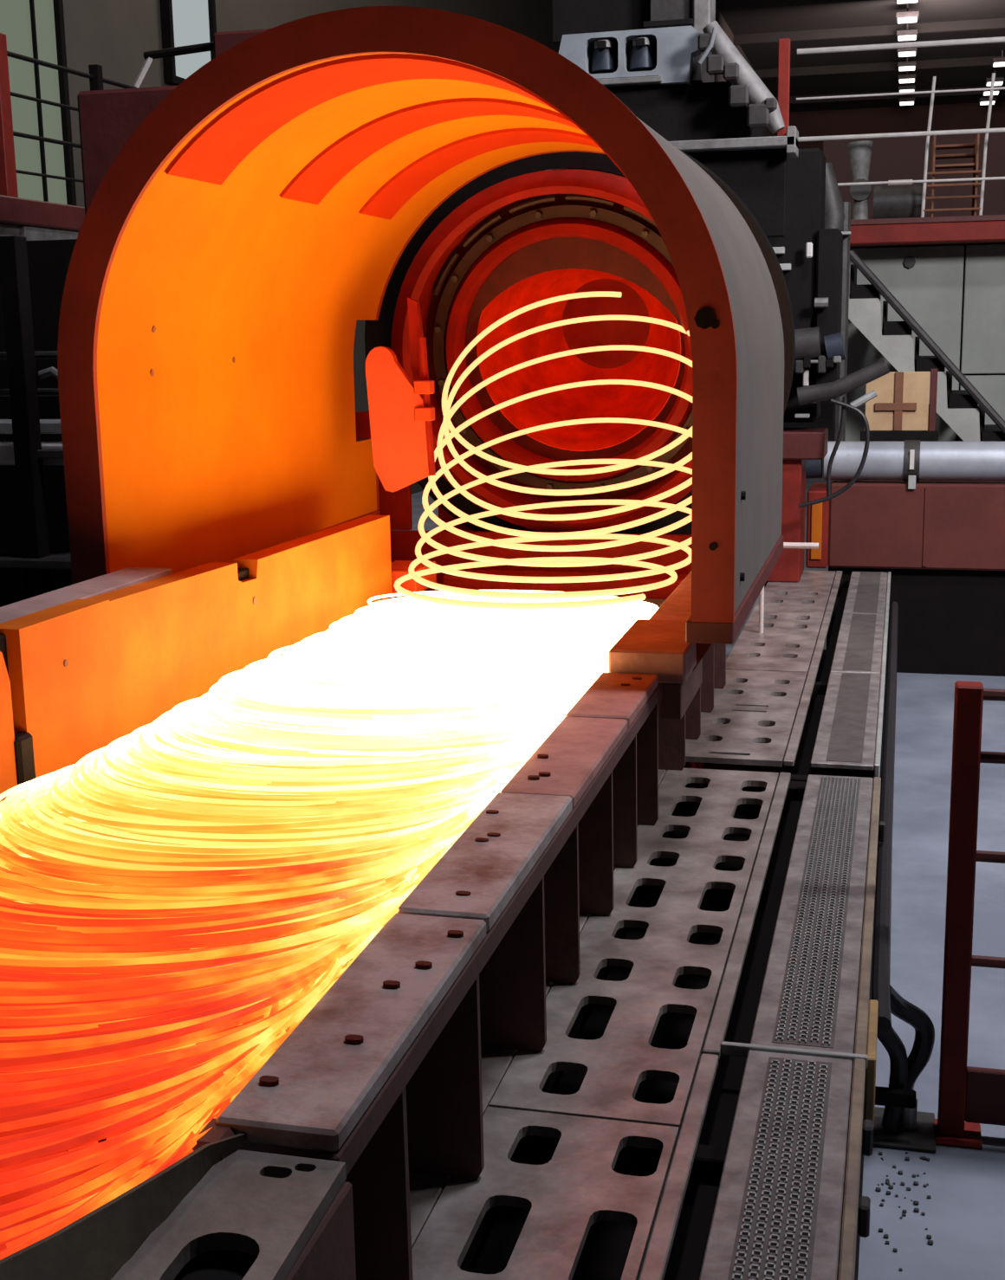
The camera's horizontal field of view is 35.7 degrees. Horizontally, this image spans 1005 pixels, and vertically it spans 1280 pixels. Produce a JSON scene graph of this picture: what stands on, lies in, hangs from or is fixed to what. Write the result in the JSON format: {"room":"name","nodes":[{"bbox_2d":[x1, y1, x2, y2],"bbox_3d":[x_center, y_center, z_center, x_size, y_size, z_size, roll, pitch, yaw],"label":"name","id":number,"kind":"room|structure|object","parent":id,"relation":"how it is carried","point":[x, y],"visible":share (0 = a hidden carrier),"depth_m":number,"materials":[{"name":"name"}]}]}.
{"room":"steel mill","nodes":[
{"label":"steel mill","id":0,"kind":"room"},
{"bbox_2d":[62,0,776,494],"bbox_3d":[3.842,-13.052,42.675,0.200,14.000,92.000,2,12,14],"label":"wall","id":1,"kind":"structure","parent":0,"point":[114,35],"depth_m":16.10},
{"bbox_2d":[0,0,76,206],"bbox_3d":[-3.957,-5.308,12.062,0.090,3.990,1.960,2,12,14],"label":"window","id":2,"kind":"structure","parent":1,"relation":"in","point":[33,29],"depth_m":12.81,"materials":[{"name":"glass"}]},
{"bbox_2d":[0,32,136,240],"bbox_3d":[-3.513,-3.311,11.025,1.560,1.380,4.500,2,12,14],"label":"railing","id":3,"kind":"object","parent":1,"relation":"attached to","point":[35,220],"visible":0.39,"depth_m":9.95,"materials":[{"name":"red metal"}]},
{"bbox_2d":[160,0,216,85],"bbox_3d":[-3.105,-7.003,15.225,0.090,3.120,1.080,2,12,14],"label":"window","id":4,"kind":"structure","parent":1,"relation":"in","point":[184,22],"depth_m":15.34,"materials":[{"name":"glass"}]},
{"bbox_2d":[411,399,1004,1279],"bbox_3d":[11.811,-6.030,42.037,16.000,0.200,92.000,2,12,14],"label":"floor","id":5,"kind":"structure","parent":0,"point":[964,1217],"depth_m":5.74,"materials":[{"name":"concrete"}]},
{"bbox_2d":[0,235,76,607],"bbox_3d":[-2.919,-0.543,7.801,3.500,2.820,0.800,2,12,14],"label":"machinery","id":6,"kind":"object","parent":5,"relation":"on","point":[35,560],"visible":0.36,"depth_m":7.35,"materials":[{"name":"metal"}]},
{"bbox_2d":[0,549,71,568],"bbox_3d":[-2.252,-0.383,7.398,1.000,0.040,0.300,2,12,14],"label":"shelf","id":7,"kind":"object","parent":6,"relation":"attached to","point":[9,559],"depth_m":7.26,"materials":[{"name":"black metal"}]},
{"bbox_2d":[77,28,269,215],"bbox_3d":[-1.122,-1.124,8.103,1.800,3.780,0.720,2,12,14],"label":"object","id":8,"kind":"structure","parent":5,"relation":"on","point":[107,119],"depth_m":7.66,"materials":[{"name":"red paint"}]},
{"bbox_2d":[133,41,213,87],"bbox_3d":[-1.607,-2.815,7.634,0.450,0.194,0.040,2,12,14],"label":"handrail","id":9,"kind":"object","parent":8,"relation":"on","point":[149,56],"visible":0.96,"depth_m":7.62,"materials":[{"name":"grey metal"}]},
{"bbox_2d":[0,515,436,801],"bbox_3d":[-1.080,0.549,5.205,0.322,1.620,4.756,2,12,15],"label":"guard","id":10,"kind":"object","parent":5,"relation":"on","point":[86,665],"visible":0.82,"depth_m":4.83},
{"bbox_2d":[66,587,687,1272],"bbox_3d":[-0.536,0.938,4.354,1.255,1.170,6.450,2,12,14],"label":"conveyor","id":11,"kind":"object","parent":5,"relation":"on","point":[468,1262],"visible":0.02,"depth_m":4.80,"materials":[{"name":"metal"}]},
{"bbox_2d":[0,290,691,1260],"bbox_3d":[-0.487,-0.362,4.465,1.460,1.343,7.442,2,12,14],"label":"coil","id":12,"kind":"object","parent":11,"relation":"on","point":[177,896],"visible":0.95,"depth_m":3.46,"materials":[{"name":"orange metal"}]},
{"bbox_2d":[57,6,783,671],"bbox_3d":[-0.029,-0.526,6.254,2.198,3.288,2.828,2,12,14],"label":"hood","id":13,"kind":"object","parent":5,"relation":"on","point":[224,265],"visible":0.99,"depth_m":5.40,"materials":[{"name":"red paint"}]},
{"bbox_2d":[365,297,435,492],"bbox_3d":[-0.465,-1.117,7.110,0.308,0.870,0.202,-2,11,-4],"label":"flap","id":14,"kind":"object","parent":13,"relation":"hanging from","point":[401,415],"visible":1,"depth_m":7.06,"materials":[{"name":"metal"}]},
{"bbox_2d":[458,569,623,576],"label":"plate","id":15,"kind":"object","parent":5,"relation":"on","point":[520,573],"depth_m":7.60,"materials":[{"name":"red metal"}]},
{"bbox_2d":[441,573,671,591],"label":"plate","id":16,"kind":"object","parent":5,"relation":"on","point":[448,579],"depth_m":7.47,"materials":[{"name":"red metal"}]},
{"bbox_2d":[355,148,795,769],"bbox_3d":[0.314,-0.964,8.337,2.478,3.327,1.396,2,12,14],"label":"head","id":17,"kind":"object","parent":5,"relation":"on","point":[523,232],"visible":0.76,"depth_m":7.98},
{"bbox_2d":[465,237,681,334],"bbox_3d":[0.348,-1.766,7.786,1.132,0.489,0.092,2,12,14],"label":"hood","id":18,"kind":"object","parent":17,"relation":"attached to","point":[559,253],"depth_m":7.73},
{"bbox_2d":[551,0,798,237],"bbox_3d":[0.942,-3.063,8.399,1.335,1.800,1.000,2,12,14],"label":"machine","id":19,"kind":"object","parent":17,"relation":"attached to","point":[661,59],"depth_m":8.13,"materials":[{"name":"black metal"}]},
{"bbox_2d":[596,75,661,88],"bbox_3d":[0.625,-2.943,8.231,0.450,0.030,0.120,2,12,14],"label":"tray","id":20,"kind":"object","parent":19,"relation":"on","point":[608,81],"depth_m":8.18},
{"bbox_2d":[612,574,687,599],"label":"plate","id":21,"kind":"object","parent":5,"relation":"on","point":[664,592],"depth_m":7.35,"materials":[{"name":"red metal"}]},
{"bbox_2d":[471,570,890,1279],"bbox_3d":[1.018,0.795,6.012,0.888,0.754,9.220,2,12,14],"label":"walkway substructure","id":22,"kind":"object","parent":5,"relation":"on","point":[606,1246],"depth_m":3.89,"materials":[{"name":"metal"}]},
{"bbox_2d":[215,571,725,1279],"bbox_3d":[0.280,0.468,4.390,0.274,0.600,5.700,2,12,14],"label":"rail","id":23,"kind":"object","parent":22,"relation":"on","point":[393,1074],"visible":0.92,"depth_m":3.02,"materials":[{"name":"metal"}]},
{"bbox_2d":[0,1118,355,1279],"bbox_3d":[-0.438,0.881,1.923,0.333,0.420,0.700,2,12,14],"label":"plate","id":24,"kind":"object","parent":23,"relation":"attached to","point":[223,1211],"visible":1,"depth_m":2.01,"materials":[{"name":"metal"}]},
{"bbox_2d":[411,1106,678,1279],"bbox_3d":[-0.045,1.157,2.406,0.400,0.022,1.705,2,12,14],"label":"deck plate","id":25,"kind":"object","parent":22,"relation":"on","point":[579,1187],"visible":0.99,"depth_m":2.92,"materials":[{"name":"metal"}]},
{"bbox_2d":[489,768,778,1134],"bbox_3d":[0.488,0.739,4.473,0.400,0.022,2.625,2,12,14],"label":"deck plate","id":26,"kind":"object","parent":22,"relation":"on","point":[614,1064],"visible":0.99,"depth_m":3.99,"materials":[{"name":"metal"}]},
{"bbox_2d":[685,669,807,766],"bbox_3d":[1.041,0.307,6.613,0.400,0.022,1.560,2,12,14],"label":"deck plate","id":27,"kind":"object","parent":22,"relation":"on","point":[763,698],"visible":0.98,"depth_m":6.44,"materials":[{"name":"metal"}]},
{"bbox_2d":[698,1050,852,1279],"bbox_3d":[0.407,1.130,2.483,0.228,0.026,2.085,2,12,14],"label":"plate","id":28,"kind":"object","parent":22,"relation":"on","point":[777,1215],"visible":1,"depth_m":2.97,"materials":[{"name":"metal"}]},
{"bbox_2d":[720,1040,867,1068],"bbox_3d":[0.650,0.927,3.484,0.322,0.028,0.015,2,12,14],"label":"bar","id":29,"kind":"object","parent":28,"relation":"on","point":[727,1048],"visible":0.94,"depth_m":3.48,"materials":[{"name":"grey metal"}]},
{"bbox_2d":[725,570,835,676],"bbox_3d":[1.623,-0.149,8.865,0.400,0.022,3.140,2,12,14],"label":"deck plate","id":30,"kind":"object","parent":22,"relation":"on","point":[786,643],"visible":0.99,"depth_m":8.39,"materials":[{"name":"metal"}]},
{"bbox_2d":[758,542,818,633],"bbox_3d":[1.502,-0.272,8.187,0.302,0.486,0.032,2,12,14],"label":"rod","id":31,"kind":"object","parent":30,"relation":"on","point":[785,545],"visible":0.58,"depth_m":8.14,"materials":[{"name":"silver metal"}]},
{"bbox_2d":[766,148,889,582],"bbox_3d":[1.910,-1.698,9.786,1.019,2.650,0.813,2,12,14],"label":"machine","id":32,"kind":"object","parent":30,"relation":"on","point":[809,256],"visible":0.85,"depth_m":9.55,"materials":[{"name":"black metal"}]},
{"bbox_2d":[749,774,872,1053],"bbox_3d":[0.942,0.711,4.552,0.228,0.026,2.240,2,12,14],"label":"plate","id":33,"kind":"object","parent":22,"relation":"on","point":[808,998],"visible":1,"depth_m":4.20,"materials":[{"name":"metal"}]},
{"bbox_2d":[788,781,872,785],"bbox_3d":[0.953,0.543,5.779,0.860,0.040,0.160,2,12,14],"label":"metal strip","id":34,"kind":"object","parent":22,"relation":"on","point":[791,783],"depth_m":5.73,"materials":[{"name":"metal"}]},
{"bbox_2d":[810,672,879,770],"bbox_3d":[1.452,0.314,6.529,0.228,0.022,1.600,2,12,14],"label":"plate","id":35,"kind":"object","parent":22,"relation":"on","point":[845,738],"visible":1,"depth_m":6.34,"materials":[{"name":"metal"}]},
{"bbox_2d":[830,571,886,673],"bbox_3d":[2.033,-0.141,8.776,0.228,0.022,3.110,2,12,14],"label":"plate","id":36,"kind":"object","parent":22,"relation":"on","point":[859,642],"visible":0.94,"depth_m":8.40,"materials":[{"name":"metal"}]},
{"bbox_2d":[864,999,878,1127],"bbox_3d":[0.856,0.978,3.618,0.021,0.168,0.320,2,12,14],"label":"plate","id":37,"kind":"object","parent":22,"relation":"attached to","point":[873,1005],"visible":0.82,"depth_m":3.48,"materials":[{"name":"paint"}]},
{"bbox_2d":[871,601,898,1032],"bbox_3d":[1.698,0.386,6.821,0.058,0.106,5.953,2,12,14],"label":"pipe","id":38,"kind":"object","parent":22,"relation":"attached to","point":[881,958],"visible":0.89,"depth_m":5.06,"materials":[{"name":"black metal"}]},
{"bbox_2d":[859,368,937,441],"bbox_3d":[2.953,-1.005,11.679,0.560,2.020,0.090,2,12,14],"label":"wooden crate","id":39,"kind":"object","parent":5,"relation":"on","point":[900,410],"visible":0.82,"depth_m":11.51,"materials":[{"name":"beige wood"}]},
{"bbox_2d":[872,1086,935,1153],"bbox_3d":[1.179,1.370,4.593,0.190,0.170,0.220,2,12,14],"label":"clamp","id":40,"kind":"object","parent":5,"relation":"on","point":[915,1132],"visible":0.72,"depth_m":4.54,"materials":[{"name":"black metal"}]},
{"bbox_2d":[877,1026,907,1131],"bbox_3d":[1.099,1.224,4.478,0.074,0.452,0.219,7,14,34],"label":"hose","id":41,"kind":"object","parent":40,"relation":"attached to","point":[895,1050],"visible":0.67,"depth_m":4.52,"materials":[{"name":"black rubber"}]},
{"bbox_2d":[889,984,934,1121],"bbox_3d":[1.155,1.196,4.554,0.223,0.473,0.099,-7,13,-29],"label":"hose","id":42,"kind":"object","parent":40,"relation":"attached to","point":[920,1054],"visible":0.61,"depth_m":4.54,"materials":[{"name":"black rubber"}]},
{"bbox_2d":[875,1151,932,1271],"bbox_3d":[1.128,1.495,4.383,0.149,0.008,0.961,2,12,14],"label":"debris","id":43,"kind":"object","parent":5,"relation":"on","point":[914,1183],"visible":0.91,"depth_m":4.27,"materials":[{"name":"black stone"}]},
{"bbox_2d":[805,479,1004,676],"bbox_3d":[4.593,-0.374,10.202,5.100,1.300,0.615,2,12,14],"label":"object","id":44,"kind":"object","parent":5,"relation":"on","point":[940,543],"depth_m":10.47,"materials":[{"name":"metal"}]},
{"bbox_2d":[824,162,850,441],"bbox_3d":[2.224,-2.152,10.604,0.259,2.112,0.230,2,12,14],"label":"pipe","id":45,"kind":"object","parent":44,"relation":"on","point":[837,211],"visible":0.38,"depth_m":10.45,"materials":[{"name":"grey metal"}]},
{"bbox_2d":[840,231,850,235],"bbox_3d":[2.244,-2.713,10.406,0.160,0.020,0.080,2,12,14],"label":"bolt","id":46,"kind":"object","parent":45,"relation":"on","point":[844,233],"depth_m":10.36,"materials":[{"name":"silver metal"}]},
{"bbox_2d":[805,439,1004,489],"bbox_3d":[4.437,-1.125,10.008,5.355,0.313,0.286,2,12,14],"label":"pipe","id":47,"kind":"object","parent":44,"relation":"on","point":[911,462],"visible":0.79,"depth_m":10.33,"materials":[{"name":"silver metal"}]},
{"bbox_2d":[847,250,1004,441],"bbox_3d":[3.787,-1.711,12.812,2.220,2.937,1.037,2,12,14],"label":"flight","id":48,"kind":"object","parent":5,"relation":"on","point":[960,409],"visible":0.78,"depth_m":12.39,"materials":[{"name":"metal"}]},
{"bbox_2d":[934,680,1004,1150],"bbox_3d":[1.833,0.806,4.320,1.255,1.360,0.140,2,12,14],"label":"railing","id":49,"kind":"object","parent":5,"relation":"on","point":[974,1095],"visible":1,"depth_m":4.44,"materials":[{"name":"metal"}]},
{"bbox_2d":[715,0,1004,112],"bbox_3d":[11.599,-19.609,39.451,16.400,0.550,92.200,2,12,14],"label":"ceiling","id":50,"kind":"structure","parent":0,"point":[757,26],"depth_m":65.17,"materials":[{"name":"metal"}]},
{"bbox_2d":[897,71,915,83],"bbox_3d":[18.389,-25.702,70.879,0.800,0.620,0.900,2,12,14],"label":"ceiling lamp","id":51,"kind":"object","parent":50,"relation":"hanging from","point":[910,78],"visible":0.96,"depth_m":70.55,"materials":[{"name":"grey"}]},
{"bbox_2d":[898,78,914,83],"bbox_3d":[18.394,-25.437,70.932,0.680,0.080,0.720,2,12,14],"label":"diffuser","id":52,"kind":"object","parent":51,"relation":"attached to","point":[901,80],"depth_m":70.67,"materials":[{"name":"grey plastic"}]},
{"bbox_2d":[898,96,914,105],"bbox_3d":[20.255,-27.163,78.101,0.800,0.620,0.900,2,12,14],"label":"ceiling lamp","id":53,"kind":"object","parent":50,"relation":"hanging from","point":[909,100],"visible":0.96,"depth_m":77.77,"materials":[{"name":"grey"}]},
{"bbox_2d":[898,101,913,105],"bbox_3d":[20.259,-26.898,78.153,0.680,0.080,0.720,2,12,14],"label":"diffuser","id":54,"kind":"object","parent":53,"relation":"attached to","point":[901,103],"depth_m":77.88,"materials":[{"name":"grey plastic"}]},
{"bbox_2d":[897,56,916,71],"bbox_3d":[17.506,-25.011,67.459,0.800,0.620,0.900,2,12,14],"label":"ceiling lamp","id":55,"kind":"object","parent":50,"relation":"hanging from","point":[901,66],"visible":0.96,"depth_m":67.14,"materials":[{"name":"grey plastic"}]},
{"bbox_2d":[898,65,914,71],"bbox_3d":[17.510,-24.746,67.511,0.680,0.080,0.720,2,12,14],"label":"diffuser","id":56,"kind":"object","parent":55,"relation":"attached to","point":[900,67],"depth_m":67.24,"materials":[{"name":"grey plastic"}]},
{"bbox_2d":[896,40,917,57],"bbox_3d":[16.573,-24.280,63.848,0.800,0.620,0.900,2,12,14],"label":"ceiling lamp","id":57,"kind":"object","parent":50,"relation":"hanging from","point":[908,51],"visible":0.82,"depth_m":63.55,"materials":[{"name":"grey"}]},
{"bbox_2d":[898,51,915,57],"bbox_3d":[16.577,-24.015,63.900,0.680,0.080,0.720,2,12,14],"label":"diffuser","id":58,"kind":"object","parent":57,"relation":"attached to","point":[901,54],"depth_m":63.64,"materials":[{"name":"grey plastic"}]},
{"bbox_2d":[898,83,915,92],"bbox_3d":[19.224,-26.356,74.110,0.800,0.620,0.900,2,12,14],"label":"ceiling lamp","id":59,"kind":"object","parent":50,"relation":"hanging from","point":[906,87],"visible":0.78,"depth_m":73.77,"materials":[{"name":"grey"}]},
{"bbox_2d":[898,89,913,92],"bbox_3d":[19.228,-26.091,74.162,0.680,0.080,0.720,2,12,14],"label":"diffuser","id":60,"kind":"object","parent":59,"relation":"attached to","point":[900,90],"depth_m":73.83,"materials":[{"name":"grey plastic"}]},
{"bbox_2d":[895,3,918,23],"bbox_3d":[14.732,-22.839,56.722,0.800,0.620,0.900,2,12,14],"label":"ceiling lamp","id":61,"kind":"object","parent":50,"relation":"hanging from","point":[907,16],"visible":0.96,"depth_m":56.41,"materials":[{"name":"grey"}]},
{"bbox_2d":[897,16,916,23],"bbox_3d":[14.736,-22.574,56.774,0.680,0.080,0.720,2,12,14],"label":"diffuser","id":62,"kind":"object","parent":61,"relation":"attached to","point":[900,19],"depth_m":56.51,"materials":[{"name":"grey plastic"}]},
{"bbox_2d":[896,23,917,40],"bbox_3d":[15.640,-23.550,60.237,0.800,0.620,0.900,2,12,14],"label":"ceiling lamp","id":63,"kind":"object","parent":50,"relation":"hanging from","point":[905,35],"visible":0.96,"depth_m":59.92,"materials":[{"name":"grey plastic"}]},
{"bbox_2d":[898,34,916,40],"bbox_3d":[15.645,-23.285,60.290,0.680,0.080,0.720,2,12,14],"label":"diffuser","id":64,"kind":"object","parent":63,"relation":"attached to","point":[901,37],"depth_m":60.02,"materials":[{"name":"grey plastic"}]},
{"bbox_2d":[895,0,918,3],"bbox_3d":[13.823,-22.128,53.206,0.800,0.620,0.900,2,12,14],"label":"ceiling lamp","id":65,"kind":"object","parent":50,"relation":"hanging from","point":[897,1],"visible":1,"depth_m":53.29,"materials":[{"name":"grey"}]},
{"bbox_2d":[978,95,995,104],"bbox_3d":[24.417,-27.308,78.469,0.800,0.620,0.900,2,12,14],"label":"ceiling lamp","id":66,"kind":"object","parent":50,"relation":"hanging from","point":[984,100],"visible":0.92,"depth_m":78.15,"materials":[{"name":"grey"}]},
{"bbox_2d":[979,101,994,104],"bbox_3d":[24.422,-27.043,78.522,0.680,0.080,0.720,2,12,14],"label":"diffuser","id":67,"kind":"object","parent":66,"relation":"attached to","point":[980,102],"depth_m":78.32,"materials":[{"name":"grey plastic"}]},
{"bbox_2d":[982,86,1000,95],"bbox_3d":[23.558,-26.636,75.144,0.800,0.620,0.900,2,12,14],"label":"ceiling lamp","id":68,"kind":"object","parent":50,"relation":"hanging from","point":[984,92],"visible":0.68,"depth_m":74.88,"materials":[{"name":"grey"}]},
{"bbox_2d":[982,90,998,95],"bbox_3d":[23.563,-26.371,75.196,0.680,0.080,0.720,2,12,14],"label":"diffuser","id":69,"kind":"object","parent":68,"relation":"attached to","point":[985,93],"depth_m":74.92,"materials":[{"name":"grey plastic"}]},
{"bbox_2d":[984,71,1003,86],"bbox_3d":[22.797,-26.040,72.198,0.800,0.620,0.900,2,12,14],"label":"ceiling lamp","id":70,"kind":"object","parent":50,"relation":"hanging from","point":[998,80],"visible":0.88,"depth_m":71.89,"materials":[{"name":"grey"}]},
{"bbox_2d":[986,81,1002,86],"bbox_3d":[22.802,-25.775,72.251,0.680,0.080,0.720,2,12,14],"label":"diffuser","id":71,"kind":"object","parent":70,"relation":"attached to","point":[988,83],"depth_m":71.98,"materials":[{"name":"grey plastic"}]},
{"bbox_2d":[991,50,1004,66],"bbox_3d":[21.398,-24.945,66.782,0.800,0.620,0.900,2,12,14],"label":"ceiling lamp","id":72,"kind":"object","parent":50,"relation":"hanging from","point":[996,61],"visible":1,"depth_m":66.50,"materials":[{"name":"grey"}]},
{"bbox_2d":[992,62,1004,66],"bbox_3d":[21.403,-24.680,66.835,0.680,0.080,0.720,2,12,14],"label":"diffuser","id":73,"kind":"object","parent":72,"relation":"attached to","point":[994,64],"depth_m":66.63,"materials":[{"name":"grey plastic"}]},
{"bbox_2d":[788,101,1004,151],"bbox_3d":[23.009,-21.656,84.502,16.400,14.000,0.200,2,12,14],"label":"wall","id":74,"kind":"structure","parent":0,"point":[961,116],"depth_m":83.68,"materials":[{"name":"brown metal"}]},
{"bbox_2d":[845,243,1004,441],"bbox_3d":[5.405,-1.846,13.138,5.050,3.020,0.270,2,12,14],"label":"wall","id":75,"kind":"structure","parent":0,"point":[955,293],"depth_m":13.27,"materials":[{"name":"metal"}]},
{"bbox_2d":[849,220,1004,247],"bbox_3d":[5.304,-3.350,12.686,5.120,0.150,0.800,2,12,14],"label":"beam","id":76,"kind":"structure","parent":75,"relation":"on","point":[992,231],"depth_m":12.76,"materials":[{"name":"red metal"}]},
{"bbox_2d":[822,132,1004,226],"bbox_3d":[5.553,-4.301,14.124,5.400,1.150,3.980,2,12,14],"label":"platform","id":77,"kind":"object","parent":76,"relation":"on","point":[896,158],"visible":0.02,"depth_m":16.26,"materials":[{"name":"red paint"}]},
{"bbox_2d":[846,140,872,219],"bbox_3d":[3.009,-3.868,13.175,0.220,0.656,0.220,2,12,14],"label":"column","id":78,"kind":"structure","parent":77,"relation":"on","point":[859,152],"depth_m":13.09,"materials":[{"name":"grey metal"}]},
{"bbox_2d":[872,179,921,219],"bbox_3d":[3.412,-3.780,13.476,0.400,0.352,0.382,2,12,14],"label":"tank","id":79,"kind":"object","parent":77,"relation":"on","point":[891,200],"visible":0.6,"depth_m":13.38,"materials":[{"name":"grey metal"}]},
{"bbox_2d":[795,36,1004,186],"bbox_3d":[5.057,-4.085,12.244,5.430,1.372,0.044,2,12,14],"label":"railing","id":80,"kind":"object","parent":77,"relation":"on","point":[1000,39],"visible":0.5,"depth_m":12.64,"materials":[{"name":"grey metal"}]},
{"bbox_2d":[920,72,995,217],"bbox_3d":[3.864,-4.152,13.284,0.551,1.143,0.864,2,12,14],"label":"ladder","id":81,"kind":"object","parent":77,"relation":"on","point":[973,197],"visible":0.8,"depth_m":13.05,"materials":[{"name":"brown metal"}]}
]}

